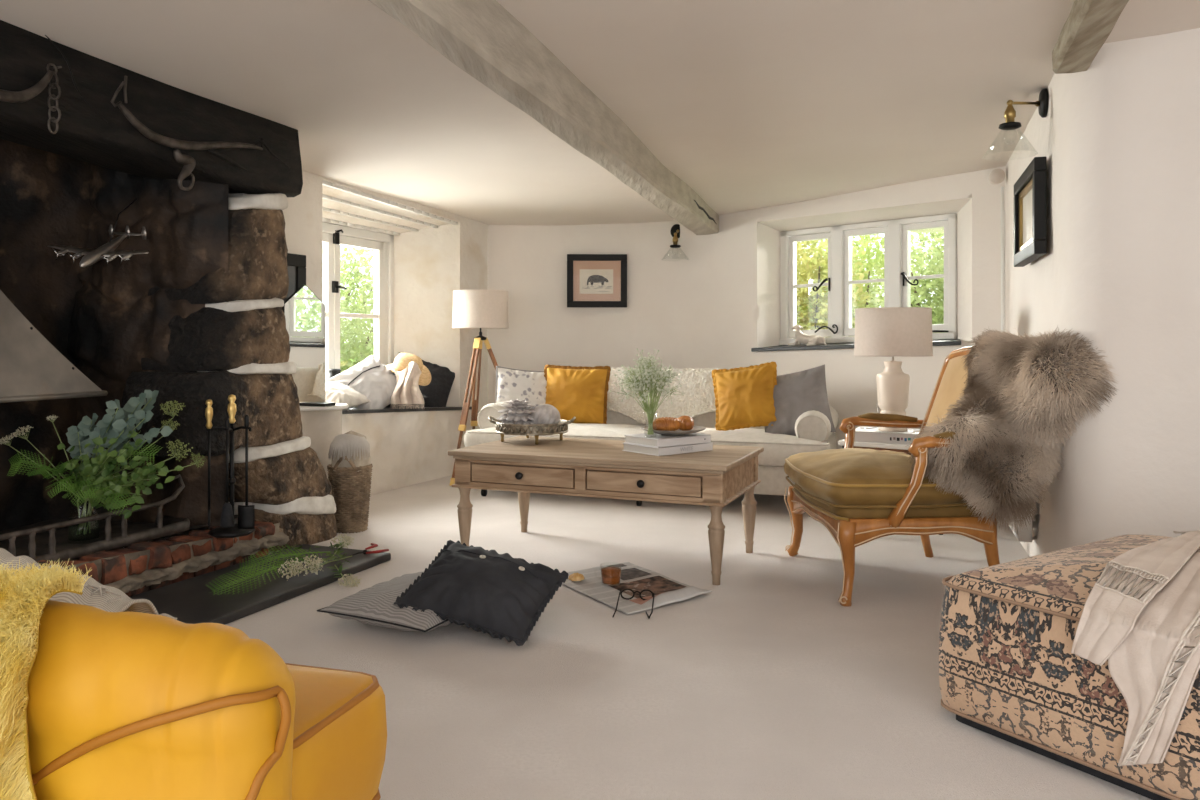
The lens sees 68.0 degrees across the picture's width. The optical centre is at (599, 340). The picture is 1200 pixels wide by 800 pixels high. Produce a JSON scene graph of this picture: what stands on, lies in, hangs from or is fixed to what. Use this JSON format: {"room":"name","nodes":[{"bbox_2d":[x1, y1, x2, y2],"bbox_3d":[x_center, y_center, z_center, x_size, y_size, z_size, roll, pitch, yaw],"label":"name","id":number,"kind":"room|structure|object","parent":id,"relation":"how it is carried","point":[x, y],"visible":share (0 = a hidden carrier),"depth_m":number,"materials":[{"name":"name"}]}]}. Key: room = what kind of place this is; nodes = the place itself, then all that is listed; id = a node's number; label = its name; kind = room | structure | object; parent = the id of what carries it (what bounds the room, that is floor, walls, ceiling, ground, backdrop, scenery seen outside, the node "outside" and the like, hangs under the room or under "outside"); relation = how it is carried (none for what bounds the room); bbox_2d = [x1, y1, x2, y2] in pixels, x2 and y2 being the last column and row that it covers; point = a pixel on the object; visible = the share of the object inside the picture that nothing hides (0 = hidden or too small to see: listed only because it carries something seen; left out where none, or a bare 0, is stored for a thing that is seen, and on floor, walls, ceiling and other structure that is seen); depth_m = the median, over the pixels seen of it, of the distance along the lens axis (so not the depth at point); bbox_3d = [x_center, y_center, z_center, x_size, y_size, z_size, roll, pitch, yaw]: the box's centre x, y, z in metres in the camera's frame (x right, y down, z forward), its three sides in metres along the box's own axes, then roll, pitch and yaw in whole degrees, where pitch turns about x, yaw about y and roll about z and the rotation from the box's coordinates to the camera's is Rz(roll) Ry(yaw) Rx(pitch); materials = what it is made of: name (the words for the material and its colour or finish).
{"room":"living room","nodes":[
{"label":"living room","id":0,"kind":"room"},
{"bbox_2d":[282,170,487,494],"bbox_3d":[-2.541,-0.100,2.774,0.699,2.200,9.250,0,0,16],"label":"wall","id":1,"kind":"structure","parent":0,"point":[407,448],"depth_m":6.64,"materials":[{"name":"paint"}]},
{"bbox_2d":[281,253,305,307],"bbox_3d":[-1.823,-0.245,4.871,0.020,0.500,0.600,0,0,23],"label":"picture frame","id":2,"kind":"object","parent":1,"relation":"attached to","point":[296,263],"visible":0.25,"depth_m":5.07,"materials":[{"name":"black paint"}]},
{"bbox_2d":[322,222,393,381],"bbox_3d":[-1.847,-0.150,6.053,0.128,1.300,1.405,0,0,23],"label":"window","id":3,"kind":"structure","parent":1,"relation":"in","point":[333,235],"depth_m":6.37,"materials":[{"name":"white paint"}]},
{"bbox_2d":[322,180,457,235],"bbox_3d":[-1.576,-0.890,6.074,0.412,0.197,1.586,0,0,23],"label":"trim","id":4,"kind":"structure","parent":1,"relation":"attached to","point":[326,183],"depth_m":6.09,"materials":[{"name":"white paint"}]},
{"bbox_2d":[342,406,471,413],"bbox_3d":[-1.550,0.469,6.133,0.495,0.119,1.803,0,0,23],"label":"window sill","id":5,"kind":"structure","parent":1,"relation":"attached to","point":[354,410],"depth_m":6.02,"materials":[{"name":"black stone"}]},
{"bbox_2d":[329,369,340,377],"bbox_3d":[-1.792,0.318,6.020,0.084,0.258,0.084,0,0,0],"label":"jar","id":6,"kind":"object","parent":5,"relation":"on","point":[332,372],"visible":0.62,"depth_m":5.99,"materials":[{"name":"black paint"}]},
{"bbox_2d":[325,381,369,409],"bbox_3d":[-1.669,0.346,5.640,0.275,0.177,0.350,0,0,23],"label":"cushion","id":7,"kind":"object","parent":5,"relation":"on","point":[336,392],"visible":0.62,"depth_m":5.60,"materials":[{"name":"fabric"}]},
{"bbox_2d":[327,355,396,408],"bbox_3d":[-1.546,0.302,5.980,0.301,0.415,0.552,0,0,21],"label":"cushion","id":8,"kind":"object","parent":5,"relation":"on","point":[369,377],"visible":0.71,"depth_m":5.90,"materials":[{"name":"grey fabric"}]},
{"bbox_2d":[386,353,430,385],"bbox_3d":[-1.376,0.198,6.287,0.336,0.230,0.361,0,0,28],"label":"straw hat","id":9,"kind":"object","parent":8,"relation":"on","point":[401,362],"visible":0.56,"depth_m":6.22,"materials":[{"name":"beige wicker"}]},
{"bbox_2d":[386,395,426,406],"bbox_3d":[-1.537,0.405,6.244,0.400,0.120,0.620,0,0,23],"label":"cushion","id":10,"kind":"object","parent":5,"relation":"on","point":[424,396],"visible":0.08,"depth_m":6.19,"materials":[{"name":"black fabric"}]},
{"bbox_2d":[391,361,424,408],"bbox_3d":[-1.295,0.298,6.017,0.239,0.315,0.241,0,0,0],"label":"scarf","id":11,"kind":"object","parent":5,"relation":"on","point":[407,391],"visible":1,"depth_m":5.95,"materials":[{"name":"white fabric"}]},
{"bbox_2d":[393,352,454,406],"bbox_3d":[-1.328,0.315,6.608,0.544,0.463,0.244,0,0,-10],"label":"cushion","id":12,"kind":"object","parent":5,"relation":"on","point":[437,392],"visible":0.41,"depth_m":6.59,"materials":[{"name":"black fabric"}]},
{"bbox_2d":[0,0,1199,232],"bbox_3d":[-0.700,-1.052,2.950,7.800,0.270,9.300,0,0,0],"label":"ceiling","id":13,"kind":"structure","parent":0,"point":[751,104],"depth_m":3.58,"materials":[{"name":"paint"}]},
{"bbox_2d":[368,0,718,234],"bbox_3d":[-0.208,-0.990,3.354,0.205,0.355,7.315,0,0,17],"label":"ceiling beam","id":14,"kind":"structure","parent":13,"relation":"attached to","point":[481,38],"depth_m":3.19,"materials":[{"name":"paint"}]},
{"bbox_2d":[1052,0,1128,73],"bbox_3d":[1.124,-1.065,1.605,0.125,0.197,3.410,0,0,20],"label":"ceiling beam","id":15,"kind":"structure","parent":13,"relation":"attached to","point":[1089,23],"depth_m":2.85,"materials":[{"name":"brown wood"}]},
{"bbox_2d":[123,475,1151,799],"bbox_3d":[-0.700,1.000,2.950,7.800,0.001,9.300,0,0,0],"label":"floor","id":16,"kind":"structure","parent":0,"point":[760,685],"depth_m":2.69,"materials":[{"name":"carpet"}]},
{"bbox_2d":[0,20,336,596],"bbox_3d":[-2.595,-0.032,2.997,1.339,2.195,3.998,0,0,21],"label":"fireplace","id":17,"kind":"object","parent":16,"relation":"on","point":[197,317],"visible":0.77,"depth_m":3.93,"materials":[{"name":"brown stone"}]},
{"bbox_2d":[0,63,61,133],"bbox_3d":[-1.931,-0.827,2.868,0.049,0.242,0.438,0,0,17],"label":"harness hame","id":18,"kind":"object","parent":17,"relation":"hanging from","point":[25,95],"visible":1,"depth_m":3.01,"materials":[{"name":"metal"}]},
{"bbox_2d":[0,290,107,402],"bbox_3d":[-2.577,-0.412,3.010,0.584,1.275,1.624,0,0,20],"label":"hood","id":19,"kind":"object","parent":17,"relation":"attached to","point":[32,368],"visible":1,"depth_m":3.40,"materials":[{"name":"metal"}]},
{"bbox_2d":[0,474,189,561],"bbox_3d":[-2.012,0.689,3.172,0.214,0.249,1.515,0,0,13],"label":"grate","id":20,"kind":"object","parent":17,"relation":"on","point":[166,525],"visible":0.83,"depth_m":3.43,"materials":[{"name":"metal"}]},
{"bbox_2d":[47,199,147,267],"bbox_3d":[-2.089,-0.460,3.704,0.366,0.328,0.340,0,0,-29],"label":"aircraft","id":21,"kind":"object","parent":17,"relation":"in","point":[92,256],"visible":1,"depth_m":3.68,"materials":[{"name":"grey metal"}]},
{"bbox_2d":[111,76,289,190],"bbox_3d":[-1.617,-0.798,3.716,0.044,0.389,0.975,0,0,21],"label":"harness hame","id":22,"kind":"object","parent":17,"relation":"attached to","point":[189,163],"visible":1,"depth_m":3.56,"materials":[{"name":"metal"}]},
{"bbox_2d":[206,394,254,537],"bbox_3d":[-1.580,0.528,3.819,0.194,0.600,0.179,0,0,0],"label":"stand","id":23,"kind":"object","parent":17,"relation":"on","point":[218,532],"visible":0.94,"depth_m":3.81,"materials":[{"name":"black metal"}]},
{"bbox_2d":[205,399,212,527],"bbox_3d":[-1.665,0.523,3.790,0.032,0.551,0.032,0,0,0],"label":"poker","id":24,"kind":"object","parent":23,"relation":"hanging from","point":[209,410],"visible":1,"depth_m":3.78,"materials":[{"name":"black metal"}]},
{"bbox_2d":[220,418,233,527],"bbox_3d":[-1.565,0.551,3.735,0.056,0.455,0.056,0,0,0],"label":"brush","id":25,"kind":"object","parent":23,"relation":"hanging from","point":[227,518],"visible":1,"depth_m":3.73,"materials":[{"name":"black metal"}]},
{"bbox_2d":[238,415,254,528],"bbox_3d":[-1.505,0.556,3.786,0.071,0.485,0.027,0,0,0],"label":"shovel","id":26,"kind":"object","parent":23,"relation":"hanging from","point":[246,514],"visible":1,"depth_m":3.78,"materials":[{"name":"black metal"}]},
{"bbox_3d":[-2.091,0.728,3.606,0.120,0.165,0.120,0,0,0],"label":"glass jar","id":27,"kind":"object","parent":17,"relation":"on","visible":0},
{"bbox_2d":[0,390,206,534],"bbox_3d":[-1.976,0.489,3.464,0.804,0.585,0.356,0,0,-3],"label":"bouquet","id":28,"kind":"object","parent":27,"relation":"in","point":[120,427],"visible":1,"depth_m":3.44,"materials":[{"name":"green plant"}]},
{"bbox_2d":[27,600,386,799],"bbox_3d":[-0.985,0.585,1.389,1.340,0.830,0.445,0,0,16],"label":"armchair","id":29,"kind":"object","parent":16,"relation":"on","point":[129,705],"visible":0.88,"depth_m":1.08,"materials":[{"name":"fabric"}]},
{"bbox_2d":[0,560,91,799],"bbox_3d":[-1.009,0.558,1.230,0.854,0.449,0.157,0,0,16],"label":"sheepskin","id":30,"kind":"object","parent":29,"relation":"hanging from","point":[24,596],"visible":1,"depth_m":1.08,"materials":[{"name":"yellow fur"}]},
{"bbox_2d":[0,548,176,619],"bbox_3d":[-0.985,0.454,1.589,0.321,0.190,0.304,0,0,0],"label":"blanket","id":31,"kind":"object","parent":29,"relation":"on","point":[95,594],"visible":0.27,"depth_m":1.55,"materials":[{"name":"fabric"}]},
{"bbox_2d":[286,665,386,799],"bbox_3d":[-0.841,0.608,1.404,1.010,0.213,0.320,0,0,16],"label":"seat cushion","id":32,"kind":"object","parent":29,"relation":"on","point":[336,742],"depth_m":1.28,"materials":[{"name":"yellow fabric"}]},
{"bbox_2d":[130,544,390,624],"bbox_3d":[-1.686,0.983,2.956,0.560,0.034,2.600,0,0,21],"label":"hearth slab","id":33,"kind":"object","parent":16,"relation":"on","point":[190,601],"visible":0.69,"depth_m":3.47,"materials":[{"name":"stone"}]},
{"bbox_2d":[207,556,309,594],"bbox_3d":[-1.322,0.942,3.586,0.148,0.098,0.524,0,0,32],"label":"frond","id":34,"kind":"object","parent":33,"relation":"on","point":[301,559],"visible":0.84,"depth_m":3.47,"materials":[{"name":"green plant"}]},
{"bbox_2d":[238,542,349,576],"bbox_3d":[-1.274,0.922,3.863,0.486,0.135,0.576,0,0,0],"label":"frond","id":35,"kind":"object","parent":33,"relation":"on","point":[287,546],"visible":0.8,"depth_m":3.71,"materials":[{"name":"green plant"}]},
{"bbox_2d":[278,556,345,580],"bbox_3d":[-1.177,0.913,3.702,0.100,0.080,0.365,0,0,26],"label":"parsley","id":36,"kind":"object","parent":33,"relation":"on","point":[292,567],"visible":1,"depth_m":3.57,"materials":[{"name":"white plant"}]},
{"bbox_2d":[298,554,351,575],"bbox_3d":[-1.140,0.913,3.751,0.096,0.072,0.330,0,0,21],"label":"parsley","id":37,"kind":"object","parent":33,"relation":"on","point":[317,562],"visible":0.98,"depth_m":3.64,"materials":[{"name":"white plant"}]},
{"bbox_2d":[326,533,353,555],"bbox_3d":[-1.166,0.910,3.946,0.097,0.072,0.236,0,0,0],"label":"parsley","id":38,"kind":"object","parent":33,"relation":"on","point":[344,539],"visible":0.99,"depth_m":4.02,"materials":[{"name":"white plant"}]},
{"bbox_2d":[327,565,361,586],"bbox_3d":[-1.061,0.980,3.677,0.184,0.076,0.095,0,0,43],"label":"parsley","id":39,"kind":"object","parent":33,"relation":"on","point":[351,579],"visible":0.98,"depth_m":3.65,"materials":[{"name":"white plant"}]},
{"bbox_2d":[350,543,388,555],"bbox_3d":[-1.026,0.952,4.051,0.133,0.022,0.242,0,0,8],"label":"secateurs","id":40,"kind":"object","parent":33,"relation":"on","point":[372,544],"visible":0.98,"depth_m":4.01,"materials":[{"name":"red plastic"}]},
{"bbox_2d":[300,403,348,479],"bbox_3d":[-1.569,0.679,4.970,0.320,0.643,0.320,0,0,0],"label":"table","id":41,"kind":"object","parent":16,"relation":"on","point":[321,424],"visible":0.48,"depth_m":4.86,"materials":[{"name":"white paint"}]},
{"bbox_2d":[282,284,324,402],"bbox_3d":[-1.659,0.017,4.996,0.018,0.675,0.309,0,0,28],"label":"mirror","id":42,"kind":"object","parent":41,"relation":"on","point":[304,312],"visible":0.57,"depth_m":5.01,"materials":[{"name":"clear glass"}]},
{"bbox_2d":[299,402,335,406],"bbox_3d":[-1.554,0.347,4.895,0.170,0.016,0.100,0,0,20],"label":"tablet","id":43,"kind":"object","parent":41,"relation":"on","point":[323,404],"visible":0.89,"depth_m":4.86,"materials":[{"name":"black paint"}]},
{"bbox_2d":[327,456,372,532],"bbox_3d":[-1.320,0.797,4.699,0.240,0.406,0.223,0,0,0],"label":"wicker basket","id":44,"kind":"object","parent":16,"relation":"on","point":[351,488],"visible":0.91,"depth_m":4.62,"materials":[{"name":"brown wicker"}]},
{"bbox_2d":[328,431,370,471],"bbox_3d":[-1.320,0.578,4.691,0.216,0.211,0.219,0,0,0],"label":"blanket","id":45,"kind":"object","parent":44,"relation":"on","point":[353,445],"visible":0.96,"depth_m":4.62,"materials":[{"name":"fabric"}]},
{"bbox_2d":[317,572,449,631],"bbox_3d":[-0.640,0.934,3.220,0.475,0.134,0.564,0,0,28],"label":"floor cushion","id":46,"kind":"object","parent":16,"relation":"on","point":[374,605],"visible":0.53,"depth_m":3.03,"materials":[{"name":"grey fabric"}]},
{"bbox_2d":[450,289,508,485],"bbox_3d":[-0.862,0.320,6.524,0.434,1.369,0.807,0,0,44],"label":"floor lamp","id":47,"kind":"object","parent":16,"relation":"on","point":[480,309],"visible":0.77,"depth_m":6.34,"materials":[{"name":"fabric"}]},
{"bbox_2d":[394,540,567,645],"bbox_3d":[-0.405,0.867,3.099,0.503,0.247,0.378,0,0,18],"label":"floor cushion","id":48,"kind":"object","parent":16,"relation":"on","point":[500,596],"visible":0.99,"depth_m":3.01,"materials":[{"name":"black fabric"}]},
{"bbox_2d":[448,436,763,584],"bbox_3d":[0.039,0.752,4.157,1.310,0.496,0.720,0,0,23],"label":"coffee table","id":49,"kind":"object","parent":16,"relation":"on","point":[596,468],"visible":0.99,"depth_m":3.90,"materials":[{"name":"brown wood"}]},
{"bbox_2d":[488,416,575,443],"bbox_3d":[-0.343,0.441,4.486,0.366,0.126,0.368,0,0,-41],"label":"tray","id":50,"kind":"object","parent":49,"relation":"on","point":[559,428],"visible":0.73,"depth_m":4.34,"materials":[{"name":"metal"}]},
{"bbox_2d":[497,399,535,423],"bbox_3d":[-0.409,0.367,4.484,0.218,0.148,0.220,0,0,0],"label":"flower ornament","id":51,"kind":"object","parent":50,"relation":"on","point":[518,411],"visible":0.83,"depth_m":4.43,"materials":[{"name":"grey ceramic"}]},
{"bbox_2d":[531,404,559,423],"bbox_3d":[-0.275,0.382,4.477,0.151,0.132,0.151,0,0,0],"label":"ornament","id":52,"kind":"object","parent":50,"relation":"on","point":[545,413],"visible":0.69,"depth_m":4.42,"materials":[{"name":"grey ceramic"}]},
{"bbox_2d":[622,442,712,455],"bbox_3d":[0.311,0.486,4.096,0.335,0.036,0.251,0,0,-39],"label":"book","id":53,"kind":"object","parent":49,"relation":"on","point":[680,449],"visible":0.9,"depth_m":3.99,"materials":[{"name":"white paper"}]},
{"bbox_2d":[624,433,710,446],"bbox_3d":[0.311,0.450,4.101,0.325,0.036,0.236,0,0,-37],"label":"book","id":54,"kind":"object","parent":53,"relation":"on","point":[656,440],"visible":0.91,"depth_m":4.02,"materials":[{"name":"white paper"}]},
{"bbox_2d":[641,426,705,435],"bbox_3d":[0.338,0.416,4.106,0.300,0.032,0.300,0,0,0],"label":"bowl","id":55,"kind":"object","parent":54,"relation":"on","point":[695,429],"visible":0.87,"depth_m":4.02,"materials":[{"name":"grey ceramic"}]},
{"bbox_2d":[653,418,679,430],"bbox_3d":[0.303,0.386,4.086,0.143,0.065,0.072,0,0,-14],"label":"croissant","id":56,"kind":"object","parent":55,"relation":"in","point":[667,424],"visible":0.86,"depth_m":4.06,"materials":[{"name":"orange food"}]},
{"bbox_2d":[677,415,693,430],"bbox_3d":[0.393,0.380,4.106,0.080,0.072,0.133,0,0,-10],"label":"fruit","id":57,"kind":"object","parent":55,"relation":"on","point":[686,423],"visible":0.89,"depth_m":4.06,"materials":[{"name":"orange food"}]},
{"bbox_3d":[0.228,0.374,4.004,0.068,0.115,0.068,0,0,0],"label":"glass vase","id":58,"kind":"object","parent":54,"relation":"on","visible":0},
{"bbox_2d":[609,348,683,434],"bbox_3d":[0.199,0.227,3.998,0.319,0.388,0.308,0,0,-26],"label":"gypsophila","id":59,"kind":"object","parent":58,"relation":"in","point":[648,376],"visible":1,"depth_m":3.97,"materials":[{"name":"green plant"}]},
{"bbox_2d":[562,562,711,613],"bbox_3d":[0.114,0.977,3.611,0.425,0.043,0.632,0,0,-32],"label":"newspaper","id":60,"kind":"object","parent":16,"relation":"on","point":[667,590],"visible":0.86,"depth_m":3.56,"materials":[{"name":"white paper"}]},
{"bbox_2d":[568,573,584,580],"bbox_3d":[-0.098,0.968,3.664,0.068,0.028,0.045,0,0,0],"label":"pastry piece","id":61,"kind":"object","parent":60,"relation":"on","point":[575,576],"visible":1,"depth_m":3.65,"materials":[{"name":"beige food"}]},
{"bbox_2d":[601,567,620,584],"bbox_3d":[0.041,0.945,3.600,0.100,0.078,0.089,0,0,-44],"label":"teacup","id":62,"kind":"object","parent":60,"relation":"on","point":[610,575],"visible":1,"depth_m":3.57,"materials":[{"name":"orange ceramic"}]},
{"bbox_2d":[607,564,625,566],"bbox_3d":[0.074,0.989,3.913,0.087,0.002,0.049,0,0,-34],"label":"photograph","id":63,"kind":"object","parent":60,"relation":"on","point":[613,565],"depth_m":3.92},
{"bbox_2d":[613,588,654,617],"bbox_3d":[0.130,0.972,3.298,0.148,0.049,0.214,0,0,10],"label":"glasses","id":64,"kind":"object","parent":60,"relation":"on","point":[620,592],"visible":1,"depth_m":3.38,"materials":[{"name":"black paint"}]},
{"bbox_2d":[620,568,650,579],"bbox_3d":[0.124,0.989,3.782,0.159,0.004,0.140,0,0,-34],"label":"photograph","id":65,"kind":"object","parent":60,"relation":"on","point":[626,573],"depth_m":3.77},
{"bbox_2d":[629,592,664,604],"bbox_3d":[0.179,0.973,3.389,0.122,0.031,0.080,0,0,-36],"label":"photograph","id":66,"kind":"object","parent":60,"relation":"on","point":[659,599],"depth_m":3.36},
{"bbox_2d":[608,576,685,597],"bbox_3d":[0.197,0.989,3.580,0.276,0.003,0.215,0,0,-35],"label":"photograph","id":67,"kind":"object","parent":60,"relation":"on","point":[657,584],"depth_m":3.58},
{"bbox_2d":[464,402,838,516],"bbox_3d":[0.343,0.613,5.733,2.285,0.772,0.922,0,0,19],"label":"sofa","id":68,"kind":"object","parent":16,"relation":"on","point":[813,432],"visible":0.28,"depth_m":5.20,"materials":[{"name":"fabric"}]},
{"bbox_2d":[495,366,546,413],"bbox_3d":[-0.514,0.386,6.020,0.443,0.436,0.162,0,0,-11],"label":"throw cushion","id":69,"kind":"object","parent":68,"relation":"on","point":[511,383],"visible":0.48,"depth_m":5.99,"materials":[{"name":"fabric"}]},
{"bbox_2d":[464,423,647,446],"bbox_3d":[-0.225,0.623,5.807,1.163,0.174,0.689,0,0,19],"label":"seat cushion","id":70,"kind":"object","parent":68,"relation":"on","point":[487,433],"depth_m":5.61,"materials":[{"name":"fabric"}]},
{"bbox_2d":[544,364,610,423],"bbox_3d":[-0.168,0.370,5.981,0.471,0.421,0.186,0,0,12],"label":"throw cushion","id":71,"kind":"object","parent":68,"relation":"on","point":[580,392],"visible":0.72,"depth_m":5.92,"materials":[{"name":"yellow fabric"}]},
{"bbox_2d":[607,367,715,423],"bbox_3d":[0.453,0.368,6.024,1.022,0.375,0.347,0,0,19],"label":"throw cushion","id":72,"kind":"object","parent":68,"relation":"on","point":[698,399],"visible":0.46,"depth_m":5.89,"materials":[{"name":"beige fabric"}]},
{"bbox_2d":[712,362,776,430],"bbox_3d":[0.882,0.339,5.378,0.454,0.428,0.183,0,0,28],"label":"throw cushion","id":73,"kind":"object","parent":68,"relation":"on","point":[743,395],"visible":1,"depth_m":5.33,"materials":[{"name":"yellow fabric"}]},
{"bbox_2d":[696,428,830,465],"bbox_3d":[0.846,0.624,5.440,1.140,0.172,0.690,0,0,19],"label":"seat cushion","id":74,"kind":"object","parent":68,"relation":"on","point":[777,447],"depth_m":5.09,"materials":[{"name":"fabric"}]},
{"bbox_2d":[765,364,835,435],"bbox_3d":[1.161,0.375,5.301,0.487,0.473,0.212,0,0,20],"label":"throw cushion","id":75,"kind":"object","parent":68,"relation":"on","point":[797,393],"visible":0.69,"depth_m":5.24,"materials":[{"name":"grey fabric"}]},
{"bbox_2d":[838,439,942,534],"bbox_3d":[1.514,0.757,4.600,0.460,0.486,0.340,0,0,36],"label":"side table","id":76,"kind":"object","parent":16,"relation":"on","point":[903,448],"visible":0.16,"depth_m":4.47,"materials":[{"name":"white paint"}]},
{"bbox_2d":[855,427,918,443],"bbox_3d":[1.498,0.488,4.604,0.360,0.052,0.262,0,0,29],"label":"book","id":77,"kind":"object","parent":76,"relation":"on","point":[861,435],"visible":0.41,"depth_m":4.50,"materials":[{"name":"grey paper"}]},
{"bbox_2d":[854,307,932,431],"bbox_3d":[1.514,0.147,4.600,0.390,0.630,0.390,0,0,0],"label":"table lamp","id":78,"kind":"object","parent":77,"relation":"on","point":[892,332],"visible":0.98,"depth_m":4.47,"materials":[{"name":"white fabric"}]},
{"bbox_2d":[784,346,999,606],"bbox_3d":[1.264,0.513,3.772,0.882,0.994,0.920,0,0,-2],"label":"armchair","id":79,"kind":"object","parent":16,"relation":"on","point":[861,496],"visible":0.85,"depth_m":3.42,"materials":[{"name":"brown wood"}]},
{"bbox_2d":[784,448,967,505],"bbox_3d":[1.147,0.551,3.769,0.650,0.168,0.820,0,0,-2],"label":"seat cushion","id":80,"kind":"object","parent":79,"relation":"on","point":[845,476],"depth_m":3.44,"materials":[{"name":"yellow fabric"}]},
{"bbox_2d":[907,326,1117,532],"bbox_3d":[1.639,0.302,3.444,0.584,0.657,0.653,0,0,45],"label":"fur throw","id":81,"kind":"object","parent":79,"relation":"on","point":[1022,397],"visible":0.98,"depth_m":3.29,"materials":[{"name":"beige fur"}]},
{"bbox_2d":[939,534,1199,799],"bbox_3d":[1.642,0.768,2.083,0.978,0.463,1.328,0,0,-33],"label":"ottoman","id":82,"kind":"object","parent":16,"relation":"on","point":[1009,671],"visible":0.7,"depth_m":2.14,"materials":[{"name":"brown fabric"}]},
{"bbox_2d":[1071,530,1199,765],"bbox_3d":[1.495,0.718,2.251,0.286,0.418,1.026,0,0,44],"label":"throw blanket","id":83,"kind":"object","parent":82,"relation":"on","point":[1141,615],"visible":1,"depth_m":1.93,"materials":[{"name":"white fabric"}]},
{"bbox_2d":[488,166,1004,448],"bbox_3d":[0.895,-0.010,6.379,3.802,2.020,0.712,0,0,33],"label":"wall","id":84,"kind":"structure","parent":0,"point":[709,300],"depth_m":6.70,"materials":[{"name":"paint"}]},
{"bbox_2d":[567,254,626,307],"bbox_3d":[-0.024,-0.479,7.086,0.479,0.423,0.028,0,0,-1],"label":"picture frame","id":85,"kind":"object","parent":84,"relation":"attached to","point":[593,280],"visible":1,"depth_m":7.08,"materials":[{"name":"black paint"}]},
{"bbox_2d":[580,269,612,293],"bbox_3d":[-0.029,-0.474,7.088,0.268,0.194,0.003,0,0,-1],"label":"print","id":86,"kind":"object","parent":85,"relation":"attached to","point":[592,281],"depth_m":7.09,"materials":[{"name":"paper"}]},
{"bbox_2d":[670,224,680,247],"bbox_3d":[0.582,-0.775,6.893,0.220,0.297,0.246,0,0,0],"label":"wall lamp","id":87,"kind":"object","parent":84,"relation":"attached to","point":[675,230],"visible":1,"depth_m":6.97,"materials":[{"name":"black metal"}]},
{"bbox_2d":[751,339,960,351],"bbox_3d":[1.697,0.032,5.893,0.250,0.088,1.569,0,0,-41],"label":"window sill","id":88,"kind":"structure","parent":84,"relation":"attached to","point":[949,341],"depth_m":5.97,"materials":[{"name":"black stone"}]},
{"bbox_2d":[788,325,826,345],"bbox_3d":[1.434,-0.040,6.139,0.092,0.147,0.327,0,0,-41],"label":"figurine","id":89,"kind":"object","parent":88,"relation":"on","point":[809,340],"visible":0.97,"depth_m":6.14,"materials":[{"name":"white ceramic"}]},
{"bbox_2d":[779,213,956,344],"bbox_3d":[1.768,-0.383,6.004,0.117,0.829,1.337,0,0,-41],"label":"window","id":90,"kind":"structure","parent":84,"relation":"in","point":[897,278],"depth_m":6.07,"materials":[{"name":"white paint"}]},
{"bbox_2d":[1005,28,1199,556],"bbox_3d":[2.445,-0.060,1.648,0.875,2.120,6.755,0,0,-10],"label":"wall","id":91,"kind":"structure","parent":0,"point":[1119,137],"depth_m":3.11,"materials":[{"name":"paint"}]},
{"bbox_2d":[989,168,1004,184],"bbox_3d":[2.225,-0.921,4.989,0.084,0.084,0.102,0,0,18],"label":"ceiling sensor","id":92,"kind":"object","parent":91,"relation":"attached to","point":[996,176],"visible":1,"depth_m":4.95,"materials":[{"name":"beige plastic"}]},
{"bbox_2d":[1001,187,1004,331],"bbox_3d":[2.237,0.060,4.939,0.017,1.840,0.067,0,0,18],"label":"pipe","id":93,"kind":"object","parent":91,"relation":"attached to","point":[1002,188],"visible":0.35,"depth_m":4.91,"materials":[{"name":"white metal"}]},
{"bbox_2d":[999,88,1047,129],"bbox_3d":[1.705,-0.894,3.612,0.287,0.282,0.205,0,0,0],"label":"wall lamp","id":94,"kind":"object","parent":91,"relation":"attached to","point":[1042,104],"visible":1,"depth_m":3.61,"materials":[{"name":"metal"}]},
{"bbox_2d":[1010,507,1036,541],"bbox_3d":[2.009,0.688,4.344,0.154,0.615,1.221,0,0,14],"label":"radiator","id":95,"kind":"object","parent":91,"relation":"attached to","point":[1025,535],"visible":0.08,"depth_m":3.85,"materials":[{"name":"white metal"}]},
{"bbox_2d":[1014,156,1046,266],"bbox_3d":[1.849,-0.538,3.838,0.045,0.385,0.661,0,0,18],"label":"picture frame","id":96,"kind":"object","parent":91,"relation":"attached to","point":[1030,190],"visible":1,"depth_m":3.69,"materials":[{"name":"black paint"}]},
{"label":"outside","id":97,"kind":"structure","parent":0,"visible":0},
{"bbox_2d":[340,342,372,364],"bbox_3d":[0.000,0.656,11.300,28.000,1.292,28.600,0,0,0],"label":"lawn","id":98,"kind":"structure","parent":97,"point":[344,342],"depth_m":21.25,"materials":[{"name":"green plant"}]},
{"bbox_2d":[322,245,373,372],"bbox_3d":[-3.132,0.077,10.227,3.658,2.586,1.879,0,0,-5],"label":"hedge","id":99,"kind":"object","parent":98,"relation":"on","point":[364,351],"visible":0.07,"depth_m":10.05,"materials":[{"name":"green plant"}]},
{"bbox_2d":[793,237,870,338],"bbox_3d":[2.109,0.021,9.197,1.430,2.691,1.372,0,0,-30],"label":"shrub","id":100,"kind":"object","parent":98,"relation":"on","point":[817,310],"visible":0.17,"depth_m":8.94,"materials":[{"name":"green plant"}]},
{"bbox_2d":[801,234,921,326],"bbox_3d":[3.196,-0.233,11.267,1.828,3.084,1.694,0,0,12],"label":"shrub","id":101,"kind":"object","parent":98,"relation":"on","point":[877,262],"visible":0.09,"depth_m":11.01,"materials":[{"name":"green plant"}]},
{"bbox_2d":[870,232,944,332],"bbox_3d":[3.617,-0.113,9.191,1.686,2.973,1.601,0,0,14],"label":"shrub","id":102,"kind":"object","parent":98,"relation":"on","point":[935,265],"visible":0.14,"depth_m":9.01,"materials":[{"name":"green plant"}]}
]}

